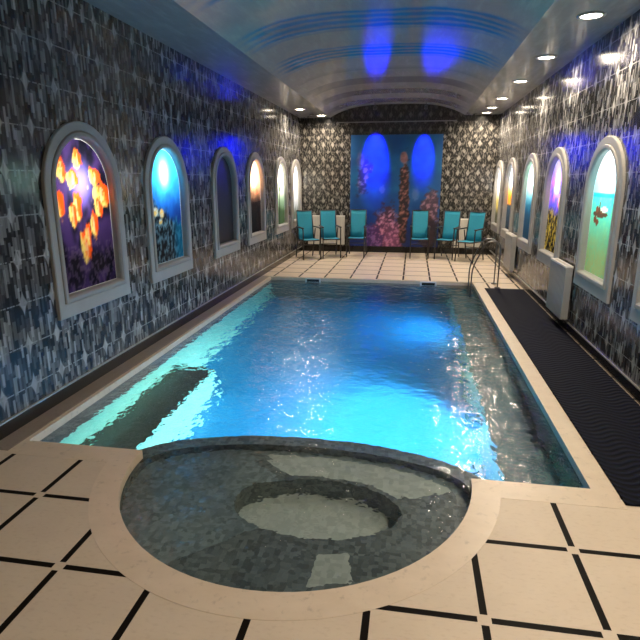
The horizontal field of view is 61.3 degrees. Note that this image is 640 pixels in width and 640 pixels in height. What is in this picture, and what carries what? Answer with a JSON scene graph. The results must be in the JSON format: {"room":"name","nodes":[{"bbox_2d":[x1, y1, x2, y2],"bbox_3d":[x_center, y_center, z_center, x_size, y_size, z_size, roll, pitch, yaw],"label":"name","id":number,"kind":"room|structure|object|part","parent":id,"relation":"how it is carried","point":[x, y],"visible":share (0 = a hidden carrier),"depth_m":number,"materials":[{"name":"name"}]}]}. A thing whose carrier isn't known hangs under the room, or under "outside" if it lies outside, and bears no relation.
{"room":"spa","nodes":[
{"label":"spa","id":0,"kind":"room"},
{"bbox_2d":[0,0,300,422],"bbox_3d":[-1.681,-1.149,5.128,0.001,3.050,15.000,2,15,9],"label":"wall","id":1,"kind":"structure","parent":0,"point":[62,61],"depth_m":4.51,"materials":[{"name":"black tile"}]},
{"bbox_2d":[41,121,130,320],"bbox_3d":[-1.957,-0.817,4.288,0.323,1.430,1.020,2,15,9],"label":"picture","id":2,"kind":"object","parent":1,"relation":"attached to","point":[81,184],"visible":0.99,"depth_m":4.24,"materials":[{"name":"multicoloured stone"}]},
{"bbox_3d":[-1.865,-0.828,4.269,0.001,1.141,0.770,2,15,9],"label":"picture panel","id":3,"kind":"part","parent":2,"relation":"part of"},
{"bbox_2d":[0,246,301,439],"bbox_3d":[-1.671,0.180,5.471,0.017,0.104,14.960,2,15,9],"label":"baseboard","id":4,"kind":"structure","parent":1,"relation":"attached to","point":[10,425],"depth_m":4.66,"materials":[{"name":"black tile"}]},
{"bbox_2d":[143,136,192,283],"bbox_3d":[-1.714,-1.179,5.681,0.323,1.430,1.020,2,15,9],"label":"picture","id":5,"kind":"object","parent":1,"relation":"attached to","point":[165,180],"visible":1,"depth_m":5.67,"materials":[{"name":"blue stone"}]},
{"bbox_3d":[-1.622,-1.190,5.662,0.001,1.141,0.770,2,15,9],"label":"picture panel","id":6,"kind":"part","parent":5,"relation":"part of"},
{"bbox_2d":[211,147,239,258],"bbox_3d":[-1.415,-1.624,7.400,0.323,1.430,1.020,2,15,9],"label":"picture","id":7,"kind":"object","parent":1,"relation":"attached to","point":[224,180],"visible":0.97,"depth_m":7.42,"materials":[{"name":"grey stone"}]},
{"bbox_3d":[-1.323,-1.635,7.381,0.001,1.141,0.770,2,15,9],"label":"picture panel","id":8,"kind":"part","parent":7,"relation":"part of","materials":[{"name":"blue glass"}]},
{"bbox_2d":[246,152,266,245],"bbox_3d":[-1.168,-1.993,8.822,0.323,1.430,1.020,2,15,9],"label":"picture","id":9,"kind":"object","parent":1,"relation":"attached to","point":[255,176],"visible":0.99,"depth_m":8.86,"materials":[{"name":"grey stone"}]},
{"bbox_3d":[-1.075,-2.004,8.803,0.001,1.141,0.770,2,15,9],"label":"picture panel","id":10,"kind":"part","parent":9,"relation":"part of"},
{"bbox_3d":[-1.042,-2.004,8.797,0.068,1.249,0.874,2,15,9],"label":"moulding","id":11,"kind":"part","parent":9,"relation":"part of","materials":[{"name":"grey stone"}]},
{"bbox_2d":[274,157,288,234],"bbox_3d":[-0.875,-2.428,10.502,0.323,1.430,1.020,2,15,9],"label":"picture","id":12,"kind":"object","parent":1,"relation":"attached to","point":[281,176],"visible":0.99,"depth_m":10.57,"materials":[{"name":"grey stone"}]},
{"bbox_3d":[-0.783,-2.439,10.483,0.001,1.141,0.770,2,15,9],"label":"picture panel","id":13,"kind":"part","parent":12,"relation":"part of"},
{"bbox_3d":[-0.750,-2.440,10.477,0.068,1.249,0.874,2,15,9],"label":"moulding","id":14,"kind":"part","parent":12,"relation":"part of","materials":[{"name":"grey stone"}]},
{"bbox_2d":[291,159,301,228],"bbox_3d":[-0.646,-2.770,11.819,0.323,1.430,1.020,2,15,9],"label":"picture","id":15,"kind":"object","parent":1,"relation":"attached to","point":[296,180],"visible":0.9,"depth_m":11.84,"materials":[{"name":"grey stone"}]},
{"bbox_3d":[-0.554,-2.781,11.800,0.001,1.141,0.770,2,15,9],"label":"picture panel","id":16,"kind":"part","parent":15,"relation":"part of","materials":[{"name":"white glass"}]},
{"bbox_2d":[0,251,639,639],"bbox_3d":[0.415,0.319,5.144,4.250,0.001,15.000,2,15,9],"label":"floor","id":17,"kind":"structure","parent":0,"point":[544,570],"depth_m":2.23,"materials":[{"name":"beige tile"}]},
{"bbox_2d":[0,276,268,450],"bbox_3d":[-1.455,0.026,6.287,0.138,0.014,6.235,2,15,9],"label":"ledge","id":18,"kind":"object","parent":17,"relation":"on","point":[33,426],"visible":0.91,"depth_m":4.44,"materials":[{"name":"grey stone"}]},
{"bbox_2d":[296,210,320,259],"bbox_3d":[-0.250,-1.792,11.344,0.420,0.980,0.603,-5,15,-18],"label":"sling chair","id":19,"kind":"object","parent":17,"relation":"on","point":[304,218],"visible":1,"depth_m":11.49,"materials":[{"name":"teal fabric"}]},
{"bbox_3d":[-0.484,-1.644,11.499,0.024,0.618,0.214,-5,15,-18],"label":"leg","id":20,"kind":"part","parent":19,"relation":"part of","materials":[{"name":"black metal"}]},
{"bbox_3d":[-0.350,-1.560,11.106,0.024,0.645,0.119,-5,15,-18],"label":"leg","id":21,"kind":"part","parent":19,"relation":"part of","materials":[{"name":"black metal"}]},
{"bbox_3d":[-0.320,-2.021,11.502,0.334,0.576,0.159,-5,15,-18],"label":"backrest","id":22,"kind":"part","parent":19,"relation":"part of","materials":[{"name":"teal fabric"}]},
{"bbox_3d":[-0.253,-1.972,11.306,0.364,0.611,0.581,-5,15,-18],"label":"frame","id":23,"kind":"part","parent":19,"relation":"part of","materials":[{"name":"teal fabric"}]},
{"bbox_3d":[0.003,-1.589,11.220,0.024,0.645,0.119,-5,15,-18],"label":"leg","id":24,"kind":"part","parent":19,"relation":"part of","materials":[{"name":"black metal"}]},
{"bbox_2d":[319,210,341,257],"bbox_3d":[0.210,-1.849,11.566,0.420,0.980,0.603,-2,15,-8],"label":"sling chair","id":25,"kind":"object","parent":17,"relation":"on","point":[329,229],"visible":0.96,"depth_m":11.73,"materials":[{"name":"teal fabric"}]},
{"bbox_3d":[0.061,-1.623,11.349,0.024,0.645,0.119,-2,15,-8],"label":"leg","id":26,"kind":"part","parent":25,"relation":"part of","materials":[{"name":"black metal"}]},
{"bbox_3d":[0.177,-2.080,11.732,0.334,0.576,0.159,-2,15,-8],"label":"backrest","id":27,"kind":"part","parent":25,"relation":"part of","materials":[{"name":"teal fabric"}]},
{"bbox_3d":[0.208,-2.030,11.528,0.364,0.611,0.581,-2,15,-8],"label":"frame","id":28,"kind":"part","parent":25,"relation":"part of","materials":[{"name":"teal fabric"}]},
{"bbox_3d":[0.429,-1.637,11.402,0.024,0.645,0.119,-2,15,-8],"label":"leg","id":29,"kind":"part","parent":25,"relation":"part of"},
{"bbox_2d":[346,209,366,257],"bbox_3d":[0.799,-1.881,11.687,0.420,0.980,0.603,2,15,9],"label":"sling chair","id":30,"kind":"object","parent":17,"relation":"on","point":[358,217],"visible":1,"depth_m":11.85,"materials":[{"name":"teal fabric"}]},
{"bbox_3d":[0.576,-1.669,11.527,0.024,0.645,0.119,2,15,9],"label":"leg","id":31,"kind":"part","parent":30,"relation":"part of","materials":[{"name":"black metal"}]},
{"bbox_3d":[0.801,-2.062,11.650,0.364,0.611,0.581,2,15,9],"label":"frame","id":32,"kind":"part","parent":30,"relation":"part of","materials":[{"name":"teal fabric"}]},
{"bbox_3d":[0.836,-2.112,11.853,0.334,0.576,0.159,2,15,9],"label":"backrest","id":33,"kind":"part","parent":30,"relation":"part of","materials":[{"name":"teal fabric"}]},
{"bbox_3d":[0.943,-1.654,11.467,0.024,0.645,0.119,2,15,9],"label":"leg","id":34,"kind":"part","parent":30,"relation":"part of","materials":[{"name":"black metal"}]},
{"bbox_3d":[1.013,-1.742,11.875,0.024,0.618,0.214,2,15,9],"label":"leg","id":35,"kind":"part","parent":30,"relation":"part of","materials":[{"name":"black metal"}]},
{"bbox_2d":[409,210,430,258],"bbox_3d":[2.121,-1.825,11.472,0.420,0.980,0.603,2,15,9],"label":"sling chair","id":36,"kind":"object","parent":17,"relation":"on","point":[420,228],"visible":1,"depth_m":11.63,"materials":[{"name":"teal fabric"}]},
{"bbox_3d":[1.897,-1.613,11.312,0.024,0.645,0.119,2,15,9],"label":"leg","id":37,"kind":"part","parent":36,"relation":"part of","materials":[{"name":"black metal"}]},
{"bbox_3d":[2.122,-2.006,11.434,0.364,0.611,0.581,2,15,9],"label":"frame","id":38,"kind":"part","parent":36,"relation":"part of","materials":[{"name":"teal fabric"}]},
{"bbox_3d":[2.158,-2.056,11.638,0.334,0.576,0.159,2,15,9],"label":"backrest","id":39,"kind":"part","parent":36,"relation":"part of","materials":[{"name":"teal fabric"}]},
{"bbox_3d":[2.264,-1.598,11.252,0.024,0.645,0.119,2,15,9],"label":"leg","id":40,"kind":"part","parent":36,"relation":"part of","materials":[{"name":"black metal"}]},
{"bbox_2d":[434,210,460,259],"bbox_3d":[2.681,-1.783,11.310,0.420,0.980,0.603,7,16,27],"label":"sling chair","id":41,"kind":"object","parent":17,"relation":"on","point":[451,220],"visible":0.98,"depth_m":11.44,"materials":[{"name":"teal fabric"}]},
{"bbox_3d":[2.404,-1.591,11.227,0.024,0.645,0.119,7,16,27],"label":"leg","id":42,"kind":"part","parent":41,"relation":"part of","materials":[{"name":"black metal"}]},
{"bbox_3d":[2.686,-1.964,11.272,0.364,0.611,0.581,7,16,27],"label":"frame","id":43,"kind":"part","parent":41,"relation":"part of","materials":[{"name":"teal fabric"}]},
{"bbox_3d":[2.784,-2.009,11.454,0.334,0.576,0.159,7,16,27],"label":"backrest","id":44,"kind":"part","parent":41,"relation":"part of","materials":[{"name":"teal fabric"}]},
{"bbox_3d":[2.734,-1.548,11.060,0.024,0.645,0.119,7,16,27],"label":"leg","id":45,"kind":"part","parent":41,"relation":"part of","materials":[{"name":"black metal"}]},
{"bbox_2d":[454,211,486,262],"bbox_3d":[3.060,-1.690,10.951,0.420,0.980,0.603,11,18,36],"label":"sling chair","id":46,"kind":"object","parent":17,"relation":"on","point":[476,220],"visible":0.98,"depth_m":11.05,"materials":[{"name":"teal fabric"}]},
{"bbox_3d":[2.765,-1.511,10.916,0.024,0.645,0.119,11,18,36],"label":"leg","id":47,"kind":"part","parent":46,"relation":"part of","materials":[{"name":"black metal"}]},
{"bbox_3d":[3.066,-1.870,10.912,0.364,0.611,0.581,11,18,36],"label":"frame","id":48,"kind":"part","parent":46,"relation":"part of","materials":[{"name":"teal fabric"}]},
{"bbox_3d":[3.060,-1.454,10.697,0.024,0.645,0.119,11,18,36],"label":"leg","id":49,"kind":"part","parent":46,"relation":"part of","materials":[{"name":"black metal"}]},
{"bbox_3d":[3.196,-1.910,11.076,0.334,0.576,0.159,11,18,36],"label":"backrest","id":50,"kind":"part","parent":46,"relation":"part of","materials":[{"name":"teal fabric"}]},
{"bbox_3d":[3.318,-1.522,11.026,0.024,0.618,0.214,11,18,36],"label":"leg","id":51,"kind":"part","parent":46,"relation":"part of","materials":[{"name":"black metal"}]},
{"bbox_2d":[468,238,500,290],"bbox_3d":[2.547,-0.449,8.460,0.465,1.623,0.450,2,15,9],"label":"pool ladder","id":52,"kind":"object","parent":17,"relation":"on","point":[497,242],"visible":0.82,"depth_m":8.29,"materials":[{"name":"metal"}]},
{"bbox_2d":[485,288,639,506],"bbox_3d":[2.303,0.239,5.423,0.562,0.014,5.720,2,15,9],"label":"rubber mat","id":53,"kind":"object","parent":17,"relation":"on","point":[606,417],"visible":1,"depth_m":4.16,"materials":[{"name":"black rubber"}]},
{"bbox_2d":[84,0,639,117],"bbox_3d":[0.415,-2.628,4.380,4.250,0.250,15.000,2,15,9],"label":"ceiling","id":54,"kind":"structure","parent":0,"point":[329,58],"depth_m":5.85,"materials":[{"name":"white paint"}]},
{"bbox_2d":[495,97,508,99],"bbox_3d":[3.032,-3.688,8.992,0.224,0.012,0.224,2,15,9],"label":"recessed light","id":55,"kind":"object","parent":54,"relation":"in","point":[499,98],"visible":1,"depth_m":8.98,"materials":[{"name":"white"}]},
{"bbox_2d":[512,80,528,82],"bbox_3d":[2.761,-3.284,7.436,0.224,0.012,0.224,2,15,9],"label":"recessed light","id":56,"kind":"object","parent":54,"relation":"in","point":[514,81],"visible":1,"depth_m":7.43,"materials":[{"name":"white"}]},
{"bbox_2d":[536,55,556,59],"bbox_3d":[2.509,-2.908,5.986,0.224,0.012,0.224,2,15,9],"label":"recessed light","id":57,"kind":"object","parent":54,"relation":"in","point":[543,57],"visible":1,"depth_m":5.97,"materials":[{"name":"white"}]},
{"bbox_2d":[577,11,606,19],"bbox_3d":[2.245,-2.515,4.468,0.224,0.012,0.224,2,15,9],"label":"recessed light","id":58,"kind":"object","parent":54,"relation":"in","point":[592,15],"visible":1,"depth_m":4.45,"materials":[{"name":"white"}]},
{"bbox_2d":[300,121,499,249],"bbox_3d":[1.661,-2.844,11.964,4.250,2.900,0.001,2,15,9],"label":"wall","id":59,"kind":"structure","parent":0,"point":[470,148],"depth_m":11.82,"materials":[{"name":"tile"}]},
{"bbox_2d":[308,215,344,245],"bbox_3d":[0.148,-2.045,12.377,0.840,0.693,0.099,2,15,9],"label":"panel radiator","id":60,"kind":"object","parent":59,"relation":"attached to","point":[340,219],"visible":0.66,"depth_m":12.32,"materials":[{"name":"white metal"}]},
{"bbox_2d":[302,245,488,254],"bbox_3d":[1.659,-1.600,12.277,4.210,0.134,0.017,2,15,9],"label":"baseboard","id":61,"kind":"structure","parent":59,"relation":"attached to","point":[306,247],"depth_m":12.26,"materials":[{"name":"black"}]},
{"bbox_2d":[350,134,443,246],"bbox_3d":[1.655,-2.837,11.959,1.980,2.410,0.013,2,15,9],"label":"wall mural","id":62,"kind":"object","parent":59,"relation":"attached to","point":[392,176],"visible":0.9,"depth_m":11.91},
{"bbox_2d":[350,121,444,134],"bbox_3d":[1.655,-4.129,11.627,2.020,0.248,0.007,2,15,9],"label":"trim","id":63,"kind":"structure","parent":59,"relation":"attached to","point":[435,127],"depth_m":11.62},
{"bbox_2d":[452,219,480,247],"bbox_3d":[3.235,-1.885,11.880,0.620,0.673,0.099,2,15,9],"label":"panel radiator","id":64,"kind":"object","parent":59,"relation":"attached to","point":[463,222],"visible":0.19,"depth_m":11.86,"materials":[{"name":"white metal"}]},
{"bbox_2d":[300,104,500,123],"bbox_3d":[1.661,-4.586,11.512,4.250,0.700,0.001,2,15,9],"label":"wall","id":65,"kind":"structure","parent":0,"point":[383,112],"depth_m":11.55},
{"bbox_2d":[337,120,456,122],"bbox_3d":[1.625,-4.261,11.596,2.560,0.020,0.011,2,15,9],"label":"trim","id":66,"kind":"structure","parent":65,"relation":"attached to","point":[426,120],"depth_m":11.58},
{"bbox_2d":[490,9,639,387],"bbox_3d":[2.510,-0.971,4.445,0.001,3.050,15.000,2,15,9],"label":"wall","id":67,"kind":"structure","parent":0,"point":[595,96],"depth_m":5.47,"materials":[{"name":"black tile"}]},
{"bbox_2d":[490,160,502,233],"bbox_3d":[3.792,-2.544,11.126,0.323,1.430,1.020,2,15,9],"label":"picture","id":68,"kind":"object","parent":67,"relation":"attached to","point":[498,181],"visible":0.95,"depth_m":11.29,"materials":[{"name":"grey stone"}]},
{"bbox_3d":[3.666,-2.566,11.142,0.068,1.249,0.874,2,15,9],"label":"moulding","id":69,"kind":"part","parent":68,"relation":"part of","materials":[{"name":"grey stone"}]},
{"bbox_3d":[3.700,-2.563,11.137,0.001,1.141,0.770,2,15,9],"label":"picture panel","id":70,"kind":"part","parent":68,"relation":"part of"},
{"bbox_2d":[500,158,515,237],"bbox_3d":[3.554,-2.190,9.761,0.323,1.430,1.020,2,15,9],"label":"picture","id":71,"kind":"object","parent":67,"relation":"attached to","point":[510,180],"visible":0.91,"depth_m":9.94,"materials":[{"name":"grey stone"}]},
{"bbox_3d":[3.462,-2.209,9.772,0.001,1.141,0.770,2,15,9],"label":"picture panel","id":72,"kind":"part","parent":71,"relation":"part of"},
{"bbox_2d":[503,232,516,272],"bbox_3d":[3.236,-1.153,9.195,0.099,0.623,0.640,2,15,9],"label":"panel radiator","id":73,"kind":"object","parent":67,"relation":"attached to","point":[510,238],"visible":0.99,"depth_m":8.97,"materials":[{"name":"white metal"}]},
{"bbox_3d":[3.200,-1.166,9.198,0.016,0.560,0.616,2,15,9],"label":"panel","id":74,"kind":"part","parent":73,"relation":"part of","materials":[{"name":"white metal"}]},
{"bbox_2d":[506,232,516,236],"bbox_3d":[3.228,-1.444,9.121,0.081,0.022,0.640,2,15,9],"label":"grille","id":75,"kind":"object","parent":73,"relation":"attached to","point":[508,234],"depth_m":9.10,"materials":[{"name":"white metal"}]},
{"bbox_3d":[3.176,-1.088,8.893,0.075,0.562,0.012,2,15,9],"label":"panel","id":76,"kind":"part","parent":73,"relation":"part of","materials":[{"name":"white metal"}]},
{"bbox_2d":[516,153,537,253],"bbox_3d":[3.272,-1.769,8.139,0.323,1.430,1.020,2,15,9],"label":"picture","id":77,"kind":"object","parent":67,"relation":"attached to","point":[530,176],"visible":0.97,"depth_m":8.25,"materials":[{"name":"grey stone"}]},
{"bbox_3d":[3.180,-1.788,8.150,0.001,1.141,0.770,2,15,9],"label":"picture panel","id":78,"kind":"part","parent":77,"relation":"part of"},
{"bbox_2d":[537,147,566,266],"bbox_3d":[3.018,-1.390,6.678,0.323,1.430,1.020,2,15,9],"label":"picture","id":79,"kind":"object","parent":67,"relation":"attached to","point":[555,185],"visible":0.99,"depth_m":6.78,"materials":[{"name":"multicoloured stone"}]},
{"bbox_3d":[2.925,-1.409,6.689,0.001,1.141,0.770,2,15,9],"label":"picture panel","id":80,"kind":"part","parent":79,"relation":"part of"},
{"bbox_2d":[546,258,573,322],"bbox_3d":[2.694,-0.345,6.078,0.099,0.623,0.660,2,15,9],"label":"panel radiator","id":81,"kind":"object","parent":67,"relation":"attached to","point":[561,272],"visible":1,"depth_m":5.91,"materials":[{"name":"white metal"}]},
{"bbox_3d":[2.657,-0.358,6.082,0.016,0.560,0.636,2,15,9],"label":"panel","id":82,"kind":"part","parent":81,"relation":"part of","materials":[{"name":"white metal"}]},
{"bbox_2d":[551,258,573,267],"bbox_3d":[2.685,-0.636,6.004,0.081,0.022,0.660,2,15,9],"label":"grille","id":83,"kind":"object","parent":81,"relation":"attached to","point":[558,262],"depth_m":5.97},
{"bbox_3d":[2.632,-0.277,5.767,0.075,0.562,0.012,2,15,9],"label":"panel","id":84,"kind":"part","parent":81,"relation":"part of","materials":[{"name":"white metal"}]},
{"bbox_2d":[489,250,639,404],"bbox_3d":[2.501,0.357,4.791,0.017,0.104,14.960,2,15,9],"label":"baseboard","id":85,"kind":"structure","parent":67,"relation":"attached to","point":[626,383],"depth_m":5.14,"materials":[{"name":"black tile"}]},
{"bbox_2d":[573,136,625,303],"bbox_3d":[2.724,-0.952,4.989,0.323,1.430,1.020,2,15,9],"label":"picture","id":86,"kind":"object","parent":67,"relation":"attached to","point":[604,189],"visible":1,"depth_m":5.03,"materials":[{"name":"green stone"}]},
{"bbox_3d":[2.631,-0.971,5.000,0.001,1.141,0.770,2,15,9],"label":"picture panel","id":87,"kind":"part","parent":86,"relation":"part of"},
{"bbox_2d":[629,250,639,324],"bbox_3d":[2.466,-0.569,3.509,0.323,1.430,1.020,2,15,9],"label":"picture","id":88,"kind":"object","parent":67,"relation":"attached to","point":[635,306],"visible":1,"depth_m":4.06,"materials":[{"name":"grey stone"}]},
{"bbox_3d":[2.340,-0.591,3.525,0.068,1.249,0.874,2,15,9],"label":"moulding","id":89,"kind":"part","parent":88,"relation":"part of","materials":[{"name":"grey stone"}]},
{"bbox_3d":[0.305,0.760,6.233,3.340,1.300,6.075,2,15,9],"label":"basin","id":90,"kind":"object","parent":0,"visible":0},
{"bbox_2d":[40,280,583,591],"bbox_3d":[0.221,0.256,5.586,3.340,0.001,7.090,2,15,9],"label":"pool water","id":91,"kind":"object","parent":90,"relation":"in","point":[310,435],"visible":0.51,"depth_m":3.67,"materials":[{"name":"blue liquid"}]},
{"bbox_2d":[305,278,320,280],"bbox_3d":[-0.119,-0.636,9.116,0.260,0.145,0.019,2,15,9],"label":"skimmer","id":92,"kind":"object","parent":90,"relation":"attached to","point":[306,279],"visible":0.46,"depth_m":9.10,"materials":[{"name":"white plastic"}]},
{"bbox_2d":[5,276,627,620],"bbox_3d":[0.255,0.254,5.514,3.500,0.061,7.255,2,15,9],"label":"coping","id":93,"kind":"object","parent":90,"relation":"on","point":[109,531],"visible":1,"depth_m":2.65,"materials":[{"name":"beige stone"}]},
{"bbox_2d":[420,281,436,284],"bbox_3d":[1.765,-0.556,8.809,0.260,0.145,0.019,2,15,9],"label":"skimmer","id":94,"kind":"object","parent":90,"relation":"attached to","point":[421,282],"visible":0.47,"depth_m":8.79,"materials":[{"name":"white plastic"}]}
]}

